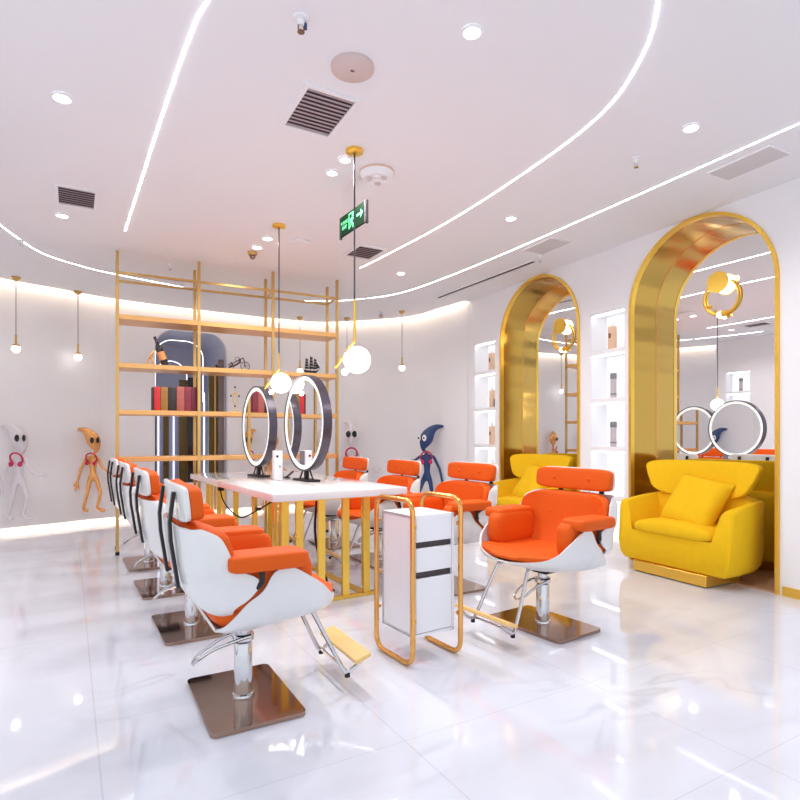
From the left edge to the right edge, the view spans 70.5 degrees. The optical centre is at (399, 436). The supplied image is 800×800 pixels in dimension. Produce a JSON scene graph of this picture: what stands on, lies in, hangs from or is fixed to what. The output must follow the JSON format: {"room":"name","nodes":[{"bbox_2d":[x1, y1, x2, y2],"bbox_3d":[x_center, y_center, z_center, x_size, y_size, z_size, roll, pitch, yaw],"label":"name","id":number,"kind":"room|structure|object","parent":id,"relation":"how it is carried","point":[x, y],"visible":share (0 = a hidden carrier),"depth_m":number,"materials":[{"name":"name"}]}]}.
{"room":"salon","nodes":[
{"label":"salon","id":0,"kind":"room"},
{"bbox_2d":[0,278,467,528],"bbox_3d":[-2.480,-0.588,7.538,6.742,3.425,2.817,0,0,-27],"label":"wall","id":1,"kind":"structure","parent":0,"point":[47,393],"depth_m":8.14,"materials":[{"name":"paint"}]},
{"bbox_2d":[0,423,47,520],"bbox_3d":[-4.573,0.425,6.880,0.643,1.180,0.201,0,0,0],"label":"sculpture","id":2,"kind":"object","parent":1,"relation":"attached to","point":[18,436],"visible":1,"depth_m":6.86,"materials":[{"name":"white paint"}]},
{"bbox_2d":[73,427,109,511],"bbox_3d":[-4.068,0.443,7.607,0.623,1.144,0.195,0,0,0],"label":"sculpture","id":3,"kind":"object","parent":1,"relation":"attached to","point":[93,440],"visible":0.85,"depth_m":7.58,"materials":[{"name":"orange plastic"}]},
{"bbox_2d":[0,482,294,532],"bbox_3d":[-2.511,0.950,7.605,6.935,0.500,2.870,0,0,-27],"label":"baseboard","id":4,"kind":"structure","parent":1,"relation":"attached to","point":[203,485],"depth_m":8.05,"materials":[{"name":"paint"}]},
{"bbox_2d":[155,330,225,512],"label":"door","id":5,"kind":"structure","parent":1,"relation":"in","point":[173,435],"depth_m":8.91,"materials":[{"name":"white metal"}]},
{"bbox_2d":[155,340,204,472],"bbox_3d":[-3.429,-0.153,8.820,0.728,2.706,0.097,0,0,-27],"label":"light","id":6,"kind":"object","parent":5,"relation":"attached to","point":[202,403],"depth_m":8.73,"materials":[{"name":"white"}]},
{"bbox_2d":[339,421,381,472],"bbox_3d":[-0.707,0.473,9.324,0.820,1.491,0.250,0,0,0],"label":"sculpture","id":7,"kind":"object","parent":1,"relation":"attached to","point":[352,433],"visible":0.47,"depth_m":9.27,"materials":[{"name":"white paint"}]},
{"bbox_2d":[401,424,443,492],"bbox_3d":[0.330,0.484,8.499,0.735,1.346,0.238,0,0,0],"label":"sculpture","id":8,"kind":"object","parent":1,"relation":"attached to","point":[426,437],"visible":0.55,"depth_m":8.47,"materials":[{"name":"blue paint"}]},
{"bbox_2d":[0,0,799,321],"bbox_3d":[-0.933,-1.955,3.953,7.133,0.070,10.290,0,0,-27],"label":"ceiling","id":9,"kind":"structure","parent":0,"point":[456,119],"depth_m":3.62,"materials":[{"name":"paint"}]},
{"bbox_2d":[11,276,20,352],"bbox_3d":[-4.608,-1.465,6.792,0.100,0.910,0.099,0,0,-27],"label":"pendant","id":10,"kind":"object","parent":9,"relation":"hanging from","point":[15,348],"visible":1,"depth_m":6.79,"materials":[{"name":"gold metal"}]},
{"bbox_2d":[51,91,72,104],"bbox_3d":[-1.909,-1.913,3.196,0.110,0.011,0.110,0,0,-27],"label":"recessed light","id":11,"kind":"object","parent":9,"relation":"in","point":[60,97],"visible":1,"depth_m":3.19,"materials":[{"name":"white plastic"}]},
{"bbox_2d":[54,183,98,210],"bbox_3d":[-2.587,-1.914,4.529,0.300,0.012,0.420,0,0,-30],"label":"ceiling vent","id":12,"kind":"object","parent":9,"relation":"in","point":[66,195],"visible":1,"depth_m":4.51,"materials":[{"name":"white plastic"}]},
{"bbox_2d":[74,290,81,359],"bbox_3d":[-4.234,-1.463,7.443,0.100,0.914,0.099,0,0,-27],"label":"pendant","id":13,"kind":"object","parent":9,"relation":"hanging from","point":[77,355],"visible":1,"depth_m":7.44,"materials":[{"name":"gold metal"}]},
{"bbox_2d":[264,223,290,394],"bbox_3d":[-1.095,-1.151,5.115,0.221,1.538,0.180,0,0,-33],"label":"globe pendant","id":14,"kind":"object","parent":9,"relation":"hanging from","point":[280,382],"visible":1,"depth_m":5.11,"materials":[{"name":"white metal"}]},
{"bbox_2d":[289,237,310,246],"bbox_3d":[-0.981,-1.908,5.545,0.163,0.024,0.160,0,0,43],"label":"smoke detector","id":15,"kind":"object","parent":9,"relation":"attached to","point":[300,242],"visible":1,"depth_m":5.52,"materials":[{"name":"white plastic"}]},
{"bbox_2d":[293,12,308,34],"bbox_3d":[-0.454,-1.887,2.594,0.077,0.066,0.077,0,0,-27],"label":"sprinkler","id":16,"kind":"object","parent":9,"relation":"attached to","point":[300,18],"visible":1,"depth_m":2.58,"materials":[{"name":"white plastic"}]},
{"bbox_2d":[280,82,360,139],"bbox_3d":[-0.480,-1.914,3.348,0.330,0.012,0.470,0,0,-29],"label":"ceiling vent","id":17,"kind":"object","parent":9,"relation":"in","point":[318,111],"visible":1,"depth_m":3.33,"materials":[{"name":"white plastic"}]},
{"bbox_2d":[334,146,370,374],"bbox_3d":[-0.303,-1.164,3.775,0.221,1.512,0.180,0,0,-33],"label":"globe pendant","id":18,"kind":"object","parent":9,"relation":"hanging from","point":[357,359],"visible":1,"depth_m":3.75,"materials":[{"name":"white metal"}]},
{"bbox_2d":[331,52,373,82],"bbox_3d":[-0.246,-1.907,2.933,0.224,0.026,0.224,0,0,-27],"label":"ceiling speaker","id":19,"kind":"object","parent":9,"relation":"attached to","point":[350,67],"visible":1,"depth_m":2.91,"materials":[{"name":"beige plastic"}]},
{"bbox_2d":[339,173,367,239],"bbox_3d":[-0.349,-1.727,4.230,0.030,0.388,0.418,0,0,-33],"label":"exit sign","id":20,"kind":"object","parent":9,"relation":"hanging from","point":[346,222],"visible":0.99,"depth_m":4.22,"materials":[{"name":"green plastic"}]},
{"bbox_2d":[343,244,386,260],"bbox_3d":[-0.367,-1.914,5.876,0.320,0.012,0.400,0,0,-30],"label":"ceiling vent","id":21,"kind":"object","parent":9,"relation":"in","point":[364,252],"visible":0.98,"depth_m":5.87,"materials":[{"name":"white plastic"}]},
{"bbox_2d":[360,164,393,185],"bbox_3d":[-0.167,-1.885,4.101,0.253,0.069,0.253,0,0,-27],"label":"smoke detector","id":22,"kind":"object","parent":9,"relation":"attached to","point":[372,174],"visible":1,"depth_m":4.04,"materials":[{"name":"white plastic"}]},
{"bbox_2d":[125,0,658,267],"bbox_3d":[-0.408,-1.922,3.881,2.580,0.010,4.585,0,0,-27],"label":"recessed light","id":23,"kind":"object","parent":9,"relation":"in","point":[207,1],"visible":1,"depth_m":3.30,"materials":[{"name":"white plastic"}]},
{"bbox_2d":[0,123,799,300],"bbox_3d":[-0.303,-1.922,3.659,4.860,0.010,8.814,0,0,-27],"label":"recessed light","id":24,"kind":"object","parent":9,"relation":"in","point":[798,123],"visible":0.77,"depth_m":5.13,"materials":[{"name":"white plastic"}]},
{"bbox_2d":[461,24,482,40],"bbox_3d":[0.341,-1.913,2.677,0.100,0.011,0.100,0,0,-27],"label":"recessed light","id":25,"kind":"object","parent":9,"relation":"in","point":[470,32],"visible":1,"depth_m":2.67,"materials":[{"name":"white plastic"}]},
{"bbox_2d":[435,261,536,298],"bbox_3d":[0.987,-1.916,6.994,0.074,0.008,1.900,0,0,-30],"label":"ceiling vent","id":26,"kind":"object","parent":9,"relation":"in","point":[529,262],"visible":1,"depth_m":6.84,"materials":[{"name":"dark grey metal"}]},
{"bbox_2d":[522,237,571,254],"bbox_3d":[1.472,-1.916,5.692,0.268,0.008,0.428,0,0,-27],"label":"access panel","id":27,"kind":"object","parent":9,"relation":"attached to","point":[550,244],"visible":1,"depth_m":5.69,"materials":[{"name":"white plastic"}]},
{"bbox_2d":[682,123,699,132],"bbox_3d":[1.802,-1.913,3.506,0.104,0.011,0.104,0,0,-27],"label":"recessed light","id":28,"kind":"object","parent":9,"relation":"in","point":[691,127],"visible":1,"depth_m":3.50,"materials":[{"name":"white plastic"}]},
{"bbox_2d":[707,145,790,180],"bbox_3d":[2.439,-1.916,3.974,0.248,0.008,0.448,0,0,-27],"label":"access panel","id":29,"kind":"object","parent":9,"relation":"attached to","point":[769,154],"visible":1,"depth_m":3.96,"materials":[{"name":"white plastic"}]},
{"bbox_2d":[0,508,799,799],"bbox_3d":[-0.212,1.250,3.934,8.200,0.100,12.400,0,0,-27],"label":"floor","id":30,"kind":"structure","parent":0,"point":[682,691],"depth_m":2.68,"materials":[{"name":"white tile"}]},
{"bbox_2d":[107,457,163,571],"bbox_3d":[-2.302,0.695,5.435,0.891,1.005,0.820,0,0,-31],"label":"chair","id":31,"kind":"object","parent":30,"relation":"on","point":[150,563],"visible":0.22,"depth_m":5.20,"materials":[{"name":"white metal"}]},
{"bbox_2d":[115,457,124,474],"bbox_3d":[-2.616,0.268,5.245,0.086,0.146,0.596,0,0,-31],"label":"cushion","id":32,"kind":"object","parent":31,"relation":"on","point":[117,459],"depth_m":5.00,"materials":[{"name":"orange leather"}]},
{"bbox_2d":[0,506,294,532],"bbox_3d":[-2.495,1.173,7.570,6.829,0.030,2.837,0,0,-27],"label":"floor light","id":33,"kind":"object","parent":30,"relation":"on","point":[249,509],"visible":0.3,"depth_m":7.58,"materials":[{"name":"white"}]},
{"bbox_2d":[115,461,184,599],"bbox_3d":[-1.780,0.695,4.556,0.891,1.005,0.820,0,0,-31],"label":"chair","id":34,"kind":"object","parent":30,"relation":"on","point":[148,589],"visible":0.18,"depth_m":4.29,"materials":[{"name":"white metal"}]},
{"bbox_2d":[124,461,137,481],"bbox_3d":[-2.095,0.268,4.367,0.086,0.146,0.596,0,0,-31],"label":"cushion","id":35,"kind":"object","parent":34,"relation":"on","point":[128,467],"depth_m":4.12,"materials":[{"name":"orange leather"}]},
{"bbox_2d":[129,467,237,645],"bbox_3d":[-1.236,0.695,3.644,0.891,1.005,0.820,0,0,-31],"label":"chair","id":36,"kind":"object","parent":30,"relation":"on","point":[188,625],"visible":0.33,"depth_m":3.33,"materials":[{"name":"white metal"}]},
{"bbox_2d":[138,467,159,495],"bbox_3d":[-1.550,0.268,3.454,0.086,0.146,0.596,0,0,-31],"label":"cushion","id":37,"kind":"object","parent":36,"relation":"on","point":[148,480],"depth_m":3.22,"materials":[{"name":"orange leather"}]},
{"bbox_2d":[138,494,165,503],"bbox_3d":[-1.450,0.555,3.515,0.305,0.410,0.710,0,0,-31],"label":"cushion","id":38,"kind":"object","parent":36,"relation":"on","point":[142,498],"depth_m":3.27,"materials":[{"name":"orange leather"}]},
{"bbox_2d":[115,250,338,555],"bbox_3d":[-1.893,-0.345,6.438,2.408,3.090,0.389,0,0,-27],"label":"display shelf","id":39,"kind":"object","parent":30,"relation":"on","point":[200,326],"visible":0.66,"depth_m":6.25,"materials":[{"name":"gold metal"}]},
{"bbox_2d":[154,387,159,409],"bbox_3d":[-2.596,-0.404,6.037,0.062,0.250,0.186,0,0,-27],"label":"book","id":40,"kind":"object","parent":39,"relation":"on","point":[156,389],"visible":0.85,"depth_m":5.95,"materials":[{"name":"paper"}]},
{"bbox_2d":[153,336,168,364],"bbox_3d":[-2.559,-0.915,6.059,0.158,0.317,0.078,0,0,-27],"label":"wine bottle","id":41,"kind":"object","parent":39,"relation":"on","point":[162,357],"visible":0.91,"depth_m":6.03,"materials":[{"name":"black glass"}]},
{"bbox_2d":[160,387,167,410],"bbox_3d":[-2.534,-0.404,6.069,0.070,0.250,0.186,0,0,-27],"label":"book","id":42,"kind":"object","parent":39,"relation":"on","point":[163,390],"visible":0.92,"depth_m":5.99,"materials":[{"name":"orange paper"}]},
{"bbox_2d":[168,387,175,410],"bbox_3d":[-2.464,-0.404,6.104,0.080,0.250,0.186,0,0,-27],"label":"book","id":43,"kind":"object","parent":39,"relation":"on","point":[171,390],"visible":0.93,"depth_m":6.02,"materials":[{"name":"paper"}]},
{"bbox_2d":[176,387,184,410],"bbox_3d":[-2.390,-0.409,6.142,0.079,0.260,0.186,0,0,-27],"label":"book","id":44,"kind":"object","parent":39,"relation":"on","point":[180,391],"visible":0.92,"depth_m":6.06,"materials":[{"name":"paper"}]},
{"bbox_2d":[185,387,191,410],"bbox_3d":[-2.322,-0.410,6.177,0.068,0.262,0.186,0,0,-27],"label":"book","id":45,"kind":"object","parent":39,"relation":"on","point":[188,390],"visible":0.89,"depth_m":6.10,"materials":[{"name":"paper"}]},
{"bbox_2d":[192,387,196,410],"bbox_3d":[-2.264,-0.410,6.207,0.056,0.262,0.186,0,0,-27],"label":"book","id":46,"kind":"object","parent":39,"relation":"on","point":[194,389],"visible":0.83,"depth_m":6.12,"materials":[{"name":"paper"}]},
{"bbox_2d":[228,357,249,368],"bbox_3d":[-1.832,-0.835,6.444,0.246,0.154,0.047,0,0,-27],"label":"wire sculpture","id":47,"kind":"object","parent":39,"relation":"on","point":[236,364],"visible":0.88,"depth_m":6.44,"materials":[{"name":"black metal"}]},
{"bbox_2d":[303,356,319,372],"bbox_3d":[-1.062,-0.870,6.846,0.212,0.225,0.050,0,0,-27],"label":"model ship","id":48,"kind":"object","parent":39,"relation":"on","point":[311,365],"visible":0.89,"depth_m":6.83,"materials":[{"name":"black metal"}]},
{"bbox_2d":[157,479,370,738],"bbox_3d":[-0.631,0.695,2.647,0.891,1.005,0.820,0,0,-30],"label":"chair","id":49,"kind":"object","parent":30,"relation":"on","point":[241,584],"visible":1,"depth_m":2.34,"materials":[{"name":"white metal"}]},
{"bbox_2d":[170,479,203,520],"bbox_3d":[-0.951,0.268,2.466,0.086,0.146,0.596,0,0,-30],"label":"cushion","id":50,"kind":"object","parent":49,"relation":"on","point":[188,505],"depth_m":2.22,"materials":[{"name":"orange leather"}]},
{"bbox_2d":[172,517,233,555],"bbox_3d":[-0.849,0.555,2.524,0.305,0.410,0.710,0,0,-30],"label":"cushion","id":51,"kind":"object","parent":49,"relation":"on","point":[190,538],"depth_m":2.22,"materials":[{"name":"orange leather"}]},
{"bbox_2d":[205,573,332,626],"bbox_3d":[-0.625,0.741,2.651,0.578,0.131,0.708,0,0,-30],"label":"shell","id":52,"kind":"object","parent":49,"relation":"on","point":[261,613],"depth_m":2.32,"materials":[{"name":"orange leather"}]},
{"bbox_2d":[190,470,406,600],"bbox_3d":[-1.062,0.790,5.095,1.060,0.820,2.530,0,0,-32],"label":"work table","id":53,"kind":"object","parent":30,"relation":"on","point":[280,493],"visible":0.57,"depth_m":4.23,"materials":[{"name":"white stone"}]},
{"bbox_2d":[218,487,271,517],"bbox_3d":[-1.310,0.567,4.715,0.093,0.225,1.045,0,0,-40],"label":"charging cable","id":54,"kind":"object","parent":53,"relation":"hanging from","point":[220,489],"visible":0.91,"depth_m":4.76,"materials":[{"name":"black plastic"}]},
{"bbox_2d":[242,386,277,477],"bbox_3d":[-1.360,-0.053,5.445,0.120,0.868,0.775,0,0,-34],"label":"mirror","id":55,"kind":"object","parent":53,"relation":"on","point":[259,415],"visible":0.99,"depth_m":5.36,"materials":[{"name":"black mirror"}]},
{"bbox_2d":[244,391,267,461],"bbox_3d":[-1.360,-0.100,5.445,0.056,0.678,0.678,0,0,-34],"label":"mirror glass","id":56,"kind":"object","parent":55,"relation":"attached to","point":[256,402],"depth_m":5.41,"materials":[{"name":"white"}]},
{"bbox_2d":[272,450,282,479],"bbox_3d":[-1.079,0.250,5.002,0.081,0.260,0.088,0,0,-26],"label":"box","id":57,"kind":"object","parent":53,"relation":"on","point":[277,456],"visible":1,"depth_m":4.97,"materials":[{"name":"white plastic"}]},
{"bbox_2d":[284,375,331,481],"bbox_3d":[-0.807,-0.076,4.888,0.120,0.914,0.825,0,0,-34],"label":"mirror","id":58,"kind":"object","parent":53,"relation":"on","point":[308,411],"visible":1,"depth_m":4.81,"materials":[{"name":"black metal"}]},
{"bbox_2d":[287,381,321,464],"bbox_3d":[-0.807,-0.121,4.888,0.056,0.728,0.728,0,0,-34],"label":"mirror glass","id":59,"kind":"object","parent":58,"relation":"attached to","point":[304,398],"depth_m":4.84,"materials":[{"name":"white"}]},
{"bbox_2d":[314,500,334,591],"bbox_3d":[-0.585,0.828,4.410,0.062,0.694,0.344,0,0,-30],"label":"power cable","id":60,"kind":"object","parent":53,"relation":"hanging from","point":[315,512],"visible":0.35,"depth_m":4.53,"materials":[{"name":"black rubber"}]},
{"bbox_2d":[289,456,368,549],"bbox_3d":[-0.832,0.713,6.288,0.891,0.970,0.820,0,0,-28],"label":"chair","id":61,"kind":"object","parent":30,"relation":"on","point":[355,463],"visible":0.38,"depth_m":6.25,"materials":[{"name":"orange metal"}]},
{"bbox_2d":[303,501,314,507],"bbox_3d":[-0.838,0.776,6.284,0.578,0.131,0.708,0,0,-28],"label":"seat cushion","id":62,"kind":"object","parent":61,"relation":"on","point":[306,504],"depth_m":6.09,"materials":[{"name":"orange leather"}]},
{"bbox_2d":[333,470,363,479],"bbox_3d":[-0.612,0.590,6.405,0.305,0.410,0.710,0,0,-28],"label":"cushion","id":63,"kind":"object","parent":61,"relation":"on","point":[348,474],"depth_m":6.45,"materials":[{"name":"orange leather"}]},
{"bbox_2d":[342,457,366,470],"bbox_3d":[-0.508,0.303,6.460,0.086,0.146,0.596,0,0,-28],"label":"cushion","id":64,"kind":"object","parent":61,"relation":"on","point":[355,463],"depth_m":6.41,"materials":[{"name":"orange leather"}]},
{"bbox_2d":[325,459,420,568],"bbox_3d":[-0.288,0.713,5.442,0.891,0.970,0.820,0,0,-28],"label":"chair","id":65,"kind":"object","parent":30,"relation":"on","point":[396,466],"visible":0.56,"depth_m":5.41,"materials":[{"name":"orange leather"}]},
{"bbox_2d":[337,509,370,519],"bbox_3d":[-0.295,0.776,5.439,0.578,0.131,0.708,0,0,-28],"label":"seat cushion","id":66,"kind":"object","parent":65,"relation":"on","point":[354,514],"depth_m":5.35,"materials":[{"name":"orange leather"}]},
{"bbox_2d":[376,475,414,490],"bbox_3d":[-0.068,0.590,5.560,0.305,0.410,0.710,0,0,-28],"label":"cushion","id":67,"kind":"object","parent":65,"relation":"on","point":[398,480],"depth_m":5.57,"materials":[{"name":"orange leather"}]},
{"bbox_2d":[387,460,419,475],"bbox_3d":[0.036,0.303,5.615,0.086,0.146,0.596,0,0,-28],"label":"cushion","id":68,"kind":"object","parent":65,"relation":"on","point":[403,467],"depth_m":5.56,"materials":[{"name":"orange leather"}]},
{"bbox_2d":[374,491,462,665],"bbox_3d":[0.099,0.759,3.160,0.347,0.881,0.387,0,0,-34],"label":"trolley","id":69,"kind":"object","parent":30,"relation":"on","point":[418,542],"visible":1,"depth_m":3.07,"materials":[{"name":"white metal"}]},
{"bbox_2d":[379,461,497,595],"bbox_3d":[0.285,0.705,4.539,0.891,0.985,0.820,0,0,-31],"label":"chair","id":70,"kind":"object","parent":30,"relation":"on","point":[475,497],"visible":0.49,"depth_m":4.52,"materials":[{"name":"orange leather"}]},
{"bbox_2d":[435,480,490,526],"bbox_3d":[0.500,0.575,4.668,0.305,0.410,0.710,0,0,-31],"label":"cushion","id":71,"kind":"object","parent":70,"relation":"on","point":[463,489],"depth_m":4.65,"materials":[{"name":"orange leather"}]},
{"bbox_2d":[447,462,495,481],"bbox_3d":[0.600,0.288,4.729,0.086,0.146,0.596,0,0,-31],"label":"cushion","id":72,"kind":"object","parent":70,"relation":"on","point":[476,471],"depth_m":4.69,"materials":[{"name":"orange leather"}]},
{"bbox_2d":[493,454,576,505],"bbox_3d":[1.566,0.700,6.762,0.600,0.980,1.080,0,0,-27],"label":"armchair","id":73,"kind":"object","parent":30,"relation":"on","point":[519,463],"visible":0.34,"depth_m":6.99,"materials":[{"name":"yellow fabric"}]},
{"bbox_2d":[497,496,522,505],"bbox_3d":[1.508,0.780,6.732,0.470,0.150,0.770,0,0,-27],"label":"seat cushion","id":74,"kind":"object","parent":73,"relation":"on","point":[501,500],"depth_m":6.70,"materials":[{"name":"yellow fabric"}]},
{"bbox_2d":[512,464,549,496],"bbox_3d":[1.585,0.565,6.704,0.336,0.475,0.530,0,0,-20],"label":"pillow","id":75,"kind":"object","parent":73,"relation":"on","point":[527,483],"visible":0.56,"depth_m":6.69,"materials":[{"name":"yellow fabric"}]},
{"bbox_2d":[455,466,616,643],"bbox_3d":[0.848,0.701,3.576,0.936,0.993,0.820,0,0,-35],"label":"chair","id":76,"kind":"object","parent":30,"relation":"on","point":[550,531],"visible":1,"depth_m":3.58,"materials":[{"name":"orange leather"}]},
{"bbox_2d":[481,538,558,562],"bbox_3d":[0.861,0.753,3.585,0.578,0.131,0.708,0,0,-35],"label":"seat cushion","id":77,"kind":"object","parent":76,"relation":"on","point":[502,550],"depth_m":3.54,"materials":[{"name":"orange leather"}]},
{"bbox_2d":[521,489,609,549],"bbox_3d":[1.071,0.567,3.732,0.305,0.410,0.710,0,0,-35],"label":"cushion","id":78,"kind":"object","parent":76,"relation":"on","point":[542,510],"depth_m":3.81,"materials":[{"name":"orange leather"}]},
{"bbox_2d":[536,467,613,491],"bbox_3d":[1.167,0.280,3.800,0.086,0.146,0.596,0,0,-35],"label":"cushion","id":79,"kind":"object","parent":76,"relation":"on","point":[577,478],"depth_m":3.76,"materials":[{"name":"orange leather"}]},
{"bbox_2d":[499,274,579,490],"bbox_3d":[1.876,-0.361,6.892,0.582,3.122,1.408,0,0,-27],"label":"arched alcove","id":80,"kind":"object","parent":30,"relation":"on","point":[539,383],"visible":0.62,"depth_m":7.24,"materials":[{"name":"gold metal"}]},
{"bbox_2d":[522,284,576,466],"bbox_3d":[2.034,-0.354,6.973,0.227,3.108,1.380,0,0,-27],"label":"mirror","id":81,"kind":"object","parent":80,"relation":"on","point":[549,375],"depth_m":7.16,"materials":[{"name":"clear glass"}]},
{"bbox_2d":[551,318,573,351],"bbox_3d":[1.983,-1.248,6.957,0.074,0.413,0.338,0,0,-35],"label":"wall lamp","id":82,"kind":"object","parent":80,"relation":"attached to","point":[560,325],"visible":1,"depth_m":6.92,"materials":[{"name":"yellow metal"}]},
{"bbox_2d":[619,460,763,587],"bbox_3d":[2.512,0.700,4.910,0.600,0.980,1.080,0,0,-27],"label":"armchair","id":83,"kind":"object","parent":30,"relation":"on","point":[727,550],"visible":0.85,"depth_m":4.68,"materials":[{"name":"yellow fabric"}]},
{"bbox_2d":[634,517,717,541],"bbox_3d":[2.454,0.780,4.880,0.470,0.150,0.770,0,0,-27],"label":"seat cushion","id":84,"kind":"object","parent":83,"relation":"on","point":[666,529],"depth_m":4.75,"materials":[{"name":"yellow fabric"}]},
{"bbox_2d":[660,473,734,525],"bbox_3d":[2.530,0.565,4.851,0.336,0.475,0.530,0,0,-20],"label":"pillow","id":85,"kind":"object","parent":83,"relation":"on","point":[694,499],"visible":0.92,"depth_m":4.74,"materials":[{"name":"yellow fabric"}]},
{"bbox_2d":[629,212,779,594],"bbox_3d":[2.767,-0.358,5.028,0.473,3.117,1.398,0,0,-27],"label":"arched alcove","id":86,"kind":"object","parent":30,"relation":"on","point":[704,386],"visible":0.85,"depth_m":5.18,"materials":[{"name":"gold metal"}]},
{"bbox_2d":[703,271,739,317],"bbox_3d":[2.876,-1.278,5.092,0.074,0.413,0.338,0,0,-31],"label":"wall lamp","id":87,"kind":"object","parent":86,"relation":"attached to","point":[718,281],"visible":1,"depth_m":5.06,"materials":[{"name":"yellow metal"}]},
{"bbox_2d":[704,305,727,316],"bbox_3d":[2.861,-1.144,5.133,0.056,0.137,0.209,0,0,-31],"label":"bulb socket","id":88,"kind":"object","parent":87,"relation":"attached to","point":[723,313],"depth_m":5.09,"materials":[{"name":"yellow metal"}]},
{"bbox_2d":[468,177,799,594],"bbox_3d":[2.799,-0.550,4.543,0.050,3.500,7.945,0,0,-27],"label":"wall","id":89,"kind":"structure","parent":0,"point":[601,282],"depth_m":4.80,"materials":[{"name":"paint"}]},
{"bbox_2d":[474,340,494,482],"bbox_3d":[1.262,-0.110,7.777,0.250,2.360,0.485,0,0,-27],"label":"display case","id":90,"kind":"object","parent":89,"relation":"attached to","point":[484,378],"visible":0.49,"depth_m":7.96,"materials":[{"name":"paint"}]},
{"bbox_2d":[488,349,494,369],"bbox_3d":[1.252,-1.050,7.736,0.064,0.300,0.085,0,0,-27],"label":"bottle","id":91,"kind":"object","parent":90,"relation":"on","point":[491,356],"visible":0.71,"depth_m":7.71,"materials":[{"name":"white plastic"}]},
{"bbox_2d":[488,376,494,406],"bbox_3d":[1.359,-0.626,7.827,0.006,0.449,0.455,0,0,-27],"label":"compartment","id":92,"kind":"object","parent":90,"relation":"on","point":[491,379],"depth_m":7.98,"materials":[{"name":"white"}]},
{"bbox_2d":[488,412,494,443],"bbox_3d":[1.359,-0.127,7.827,0.006,0.449,0.455,0,0,-27],"label":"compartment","id":93,"kind":"object","parent":90,"relation":"on","point":[491,415],"depth_m":7.98,"materials":[{"name":"white"}]},
{"bbox_2d":[488,449,494,462],"bbox_3d":[1.359,0.373,7.827,0.006,0.449,0.455,0,0,-27],"label":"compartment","id":94,"kind":"object","parent":90,"relation":"on","point":[491,452],"depth_m":7.96,"materials":[{"name":"white"}]},
{"bbox_2d":[489,422,494,443],"bbox_3d":[1.256,-0.050,7.727,0.064,0.300,0.085,0,0,-27],"label":"bottle","id":95,"kind":"object","parent":90,"relation":"on","point":[491,428],"visible":0.84,"depth_m":7.69,"materials":[{"name":"white plastic"}]},
{"bbox_2d":[489,386,494,406],"bbox_3d":[1.267,-0.547,7.709,0.060,0.295,0.110,0,0,-27],"label":"bottle","id":96,"kind":"object","parent":90,"relation":"on","point":[492,391],"visible":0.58,"depth_m":7.69,"materials":[{"name":"white plastic"}]},
{"bbox_2d":[590,307,624,543],"bbox_3d":[2.235,-0.110,5.871,0.250,2.360,0.455,0,0,-27],"label":"display shelf","id":97,"kind":"object","parent":89,"relation":"attached to","point":[604,361],"visible":0.56,"depth_m":6.02,"materials":[{"name":"paint"}]},
{"bbox_2d":[593,309,623,317],"bbox_3d":[2.149,-1.270,5.827,0.030,0.012,0.395,0,0,-27],"label":"light","id":98,"kind":"object","parent":97,"relation":"on","point":[616,310],"depth_m":5.82,"materials":[{"name":"white"}]},
{"bbox_2d":[593,352,623,357],"bbox_3d":[2.149,-0.845,5.827,0.030,0.012,0.395,0,0,-27],"label":"light","id":99,"kind":"object","parent":97,"relation":"attached to","point":[600,354],"depth_m":5.85,"materials":[{"name":"white"}]},
{"bbox_2d":[593,402,623,404],"bbox_3d":[2.149,-0.345,5.827,0.030,0.012,0.395,0,0,-27],"label":"light","id":100,"kind":"object","parent":97,"relation":"attached to","point":[594,403],"depth_m":5.85,"materials":[{"name":"white"}]},
{"bbox_2d":[608,321,616,348],"bbox_3d":[2.202,-1.050,5.874,0.064,0.300,0.085,0,0,-27],"label":"bottle","id":101,"kind":"object","parent":97,"relation":"on","point":[612,330],"visible":0.8,"depth_m":5.84,"materials":[{"name":"white plastic"}]},
{"bbox_2d":[610,421,616,446],"bbox_3d":[2.210,-0.030,5.861,0.068,0.260,0.067,0,0,-27],"label":"bottle","id":102,"kind":"object","parent":97,"relation":"on","point":[613,425],"visible":1,"depth_m":5.84,"materials":[{"name":"plastic"}]},
{"bbox_2d":[610,373,616,397],"bbox_3d":[2.210,-0.530,5.861,0.068,0.260,0.067,0,0,-27],"label":"bottle","id":103,"kind":"object","parent":97,"relation":"on","point":[613,376],"visible":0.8,"depth_m":5.84,"materials":[{"name":"plastic"}]},
{"bbox_2d":[607,315,623,348],"bbox_3d":[2.333,-1.095,5.921,0.006,0.386,0.425,0,0,-27],"label":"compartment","id":104,"kind":"object","parent":97,"relation":"on","point":[618,320],"depth_m":5.96,"materials":[{"name":"white"}]},
{"bbox_2d":[607,356,623,397],"bbox_3d":[2.333,-0.626,5.921,0.006,0.449,0.425,0,0,-27],"label":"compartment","id":105,"kind":"object","parent":97,"relation":"on","point":[615,364],"depth_m":5.98,"materials":[{"name":"white"}]},
{"bbox_2d":[607,403,623,445],"bbox_3d":[2.333,-0.127,5.921,0.006,0.449,0.425,0,0,-27],"label":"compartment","id":106,"kind":"object","parent":97,"relation":"on","point":[615,412],"depth_m":5.98,"materials":[{"name":"white"}]},
{"bbox_2d":[607,451,623,493],"bbox_3d":[2.333,0.373,5.921,0.006,0.449,0.425,0,0,-27],"label":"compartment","id":107,"kind":"object","parent":97,"relation":"on","point":[615,461],"depth_m":5.98,"materials":[{"name":"white"}]},
{"bbox_2d":[613,503,619,536],"bbox_3d":[2.333,0.859,5.921,0.006,0.419,0.425,0,0,-27],"label":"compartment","id":108,"kind":"object","parent":97,"relation":"attached to","point":[616,531],"depth_m":5.98,"materials":[{"name":"white"}]},
{"bbox_2d":[782,586,799,599],"bbox_3d":[3.737,1.165,2.638,0.012,0.070,3.700,0,0,-27],"label":"baseboard","id":109,"kind":"structure","parent":89,"relation":"attached to","point":[786,591],"depth_m":4.22,"materials":[{"name":"gold metal"}]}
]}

